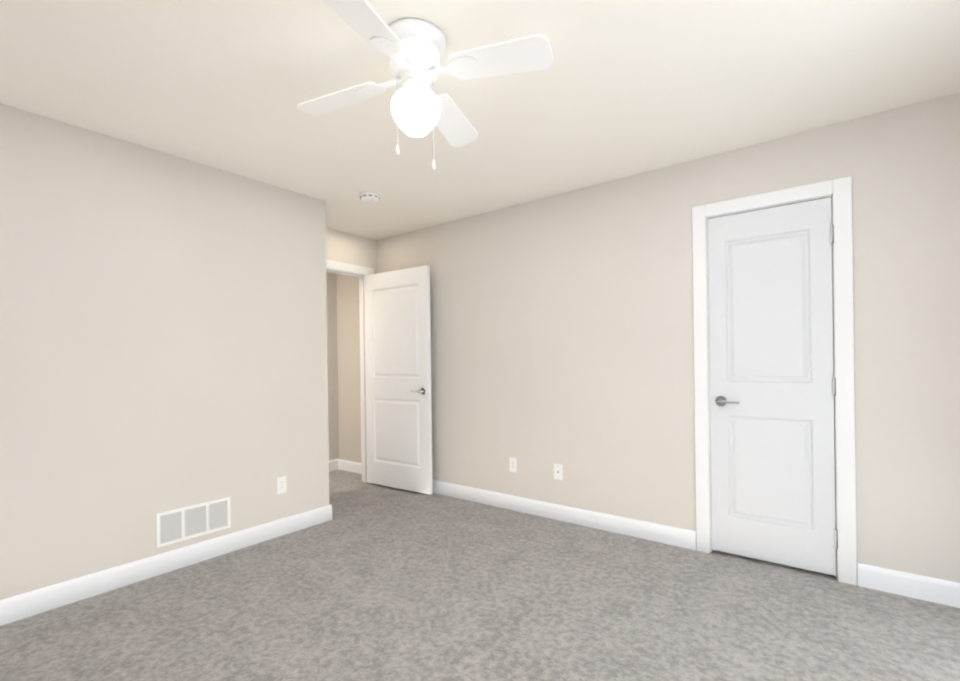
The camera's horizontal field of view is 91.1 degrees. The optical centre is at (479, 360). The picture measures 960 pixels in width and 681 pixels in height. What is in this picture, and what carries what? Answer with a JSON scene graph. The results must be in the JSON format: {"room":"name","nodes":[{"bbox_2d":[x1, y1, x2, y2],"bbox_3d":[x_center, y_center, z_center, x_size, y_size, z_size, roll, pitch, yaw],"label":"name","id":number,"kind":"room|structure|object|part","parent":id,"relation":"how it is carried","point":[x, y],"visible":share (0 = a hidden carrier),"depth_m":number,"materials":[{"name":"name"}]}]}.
{"room":"empty bedroom","nodes":[
{"label":"empty bedroom","id":0,"kind":"room"},
{"bbox_2d":[0,103,315,599],"bbox_3d":[-2.147,0.008,2.424,0.115,2.440,2.836,-1,0,38],"label":"wall","id":1,"kind":"structure","parent":0,"point":[156,333],"depth_m":2.63,"materials":[{"name":"paint"}]},
{"bbox_2d":[0,504,331,625],"bbox_3d":[-2.007,1.169,2.481,0.014,0.115,2.850,-1,0,38],"label":"baseboard","id":2,"kind":"structure","parent":1,"relation":"attached to","point":[29,604],"depth_m":2.64,"materials":[{"name":"white wood"}]},
{"bbox_2d":[156,497,230,547],"bbox_3d":[-1.725,0.969,2.856,0.009,0.197,0.410,-1,0,38],"label":"air vent","id":3,"kind":"object","parent":1,"relation":"in","point":[185,523],"visible":1,"depth_m":2.84,"materials":[{"name":"white metal"}]},
{"bbox_2d":[277,476,286,493],"bbox_3d":[-1.388,0.868,3.297,0.007,0.115,0.070,-1,0,38],"label":"electrical outlet plate","id":4,"kind":"object","parent":1,"relation":"attached to","point":[281,485],"visible":1,"depth_m":3.29,"materials":[{"name":"white plastic"}]},
{"bbox_2d":[312,197,328,507],"bbox_3d":[-1.490,-0.001,3.780,0.725,2.440,0.115,-1,0,38],"label":"wall","id":5,"kind":"structure","parent":0,"point":[320,349],"depth_m":3.56,"materials":[{"name":"paint"}]},
{"bbox_2d":[326,272,338,460],"bbox_3d":[-2.762,0.016,3.921,0.115,2.440,3.630,-1,0,38],"label":"wall","id":6,"kind":"structure","parent":0,"point":[332,357],"depth_m":5.27,"materials":[{"name":"paint"}]},
{"bbox_2d":[329,459,338,470],"bbox_3d":[-2.696,1.178,3.881,0.014,0.115,3.630,-1,0,38],"label":"baseboard","id":7,"kind":"structure","parent":6,"relation":"attached to","point":[333,464],"depth_m":5.26,"materials":[{"name":"white"}]},
{"bbox_2d":[336,274,360,462],"bbox_3d":[-1.354,-0.002,5.200,0.790,2.440,0.115,-1,0,38],"label":"wall","id":8,"kind":"structure","parent":0,"point":[348,356],"depth_m":5.20,"materials":[{"name":"paint"}]},
{"bbox_2d":[339,459,361,473],"bbox_3d":[-1.332,1.160,5.114,0.675,0.115,0.014,-1,0,38],"label":"baseboard","id":9,"kind":"structure","parent":8,"relation":"attached to","point":[350,466],"depth_m":5.17,"materials":[{"name":"white wood"}]},
{"bbox_2d":[326,228,376,273],"bbox_3d":[-1.354,-0.002,4.457,0.115,2.440,1.125,-1,0,38],"label":"wall","id":10,"kind":"structure","parent":0,"point":[345,247],"depth_m":4.53,"materials":[{"name":"paint"}]},
{"bbox_2d":[326,260,373,482],"bbox_3d":[-1.406,0.147,4.387,0.147,2.143,0.986,-1,0,38],"label":"trim","id":11,"kind":"structure","parent":10,"relation":"attached to","point":[341,268],"depth_m":4.70,"materials":[{"name":"white wood"}]},
{"bbox_2d":[364,265,432,493],"bbox_3d":[-0.785,0.172,4.420,0.826,2.032,0.150,-1,0,35],"label":"entry door","id":12,"kind":"structure","parent":10,"relation":"in","point":[398,383],"depth_m":4.38,"materials":[{"name":"white wood"}]},
{"bbox_2d":[0,469,959,680],"bbox_3d":[-0.505,1.257,2.517,5.380,0.100,4.965,-1,0,38],"label":"floor","id":13,"kind":"structure","parent":0,"point":[372,582],"depth_m":2.22,"materials":[{"name":"grey carpet"}]},
{"bbox_2d":[0,0,959,239],"bbox_3d":[-0.538,-1.283,2.517,5.380,0.100,4.965,-1,0,38],"label":"ceiling","id":14,"kind":"structure","parent":0,"point":[617,89],"depth_m":2.11,"materials":[{"name":"paint"}]},
{"bbox_2d":[359,192,380,202],"bbox_3d":[-0.818,-1.209,3.496,0.156,0.040,0.156,-1,0,38],"label":"smoke detector","id":15,"kind":"object","parent":14,"relation":"attached to","point":[370,197],"visible":1,"depth_m":3.45,"materials":[{"name":"white plastic"}]},
{"bbox_2d":[297,0,553,169],"bbox_3d":[-0.248,-0.986,1.814,0.811,0.501,0.811,-1,0,-24],"label":"ceiling fan","id":16,"kind":"object","parent":14,"relation":"attached to","point":[413,48],"visible":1,"depth_m":1.74,"materials":[{"name":"white plastic"}]},
{"bbox_3d":[-0.248,-0.964,1.814,0.190,0.174,0.190,-1,0,38],"label":"lamp shade","id":17,"kind":"part","parent":16,"relation":"part of","materials":[{"name":"white glass"}]},
{"bbox_2d":[376,92,959,584],"bbox_3d":[0.773,-0.030,3.459,4.475,2.440,0.115,-1,0,38],"label":"wall","id":18,"kind":"structure","parent":0,"point":[562,328],"depth_m":3.08,"materials":[{"name":"paint"}]},
{"bbox_2d":[509,457,516,472],"bbox_3d":[0.266,0.835,3.781,0.070,0.115,0.007,-1,0,38],"label":"outlet","id":19,"kind":"object","parent":18,"relation":"attached to","point":[512,464],"visible":1,"depth_m":3.78,"materials":[{"name":"white plastic"}]},
{"bbox_2d":[554,464,562,479],"bbox_3d":[0.585,0.832,3.531,0.070,0.115,0.014,-1,0,38],"label":"outlet plate","id":20,"kind":"object","parent":18,"relation":"attached to","point":[558,471],"visible":1,"depth_m":3.53,"materials":[{"name":"white plastic"}]},
{"bbox_2d":[432,480,696,549],"bbox_3d":[0.163,1.141,3.858,2.997,0.115,0.014,-1,0,38],"label":"baseboard","id":21,"kind":"structure","parent":18,"relation":"attached to","point":[674,536],"depth_m":3.43,"materials":[{"name":"white wood"}]},
{"bbox_2d":[708,197,837,575],"bbox_3d":[1.669,0.140,2.722,0.622,2.032,0.150,-1,0,38],"label":"closet door","id":22,"kind":"structure","parent":18,"relation":"in","point":[772,383],"depth_m":2.69,"materials":[{"name":"white wood"}]},
{"bbox_2d":[692,176,856,584],"bbox_3d":[1.690,0.106,2.756,0.782,2.143,0.147,-1,0,38],"label":"trim","id":23,"kind":"structure","parent":18,"relation":"attached to","point":[838,191],"depth_m":2.52,"materials":[{"name":"white wood"}]},
{"bbox_2d":[857,563,959,607],"bbox_3d":[2.204,1.114,2.289,0.575,0.115,0.014,-1,0,38],"label":"baseboard","id":24,"kind":"structure","parent":18,"relation":"attached to","point":[931,589],"depth_m":2.34,"materials":[{"name":"white wood"}]}
]}

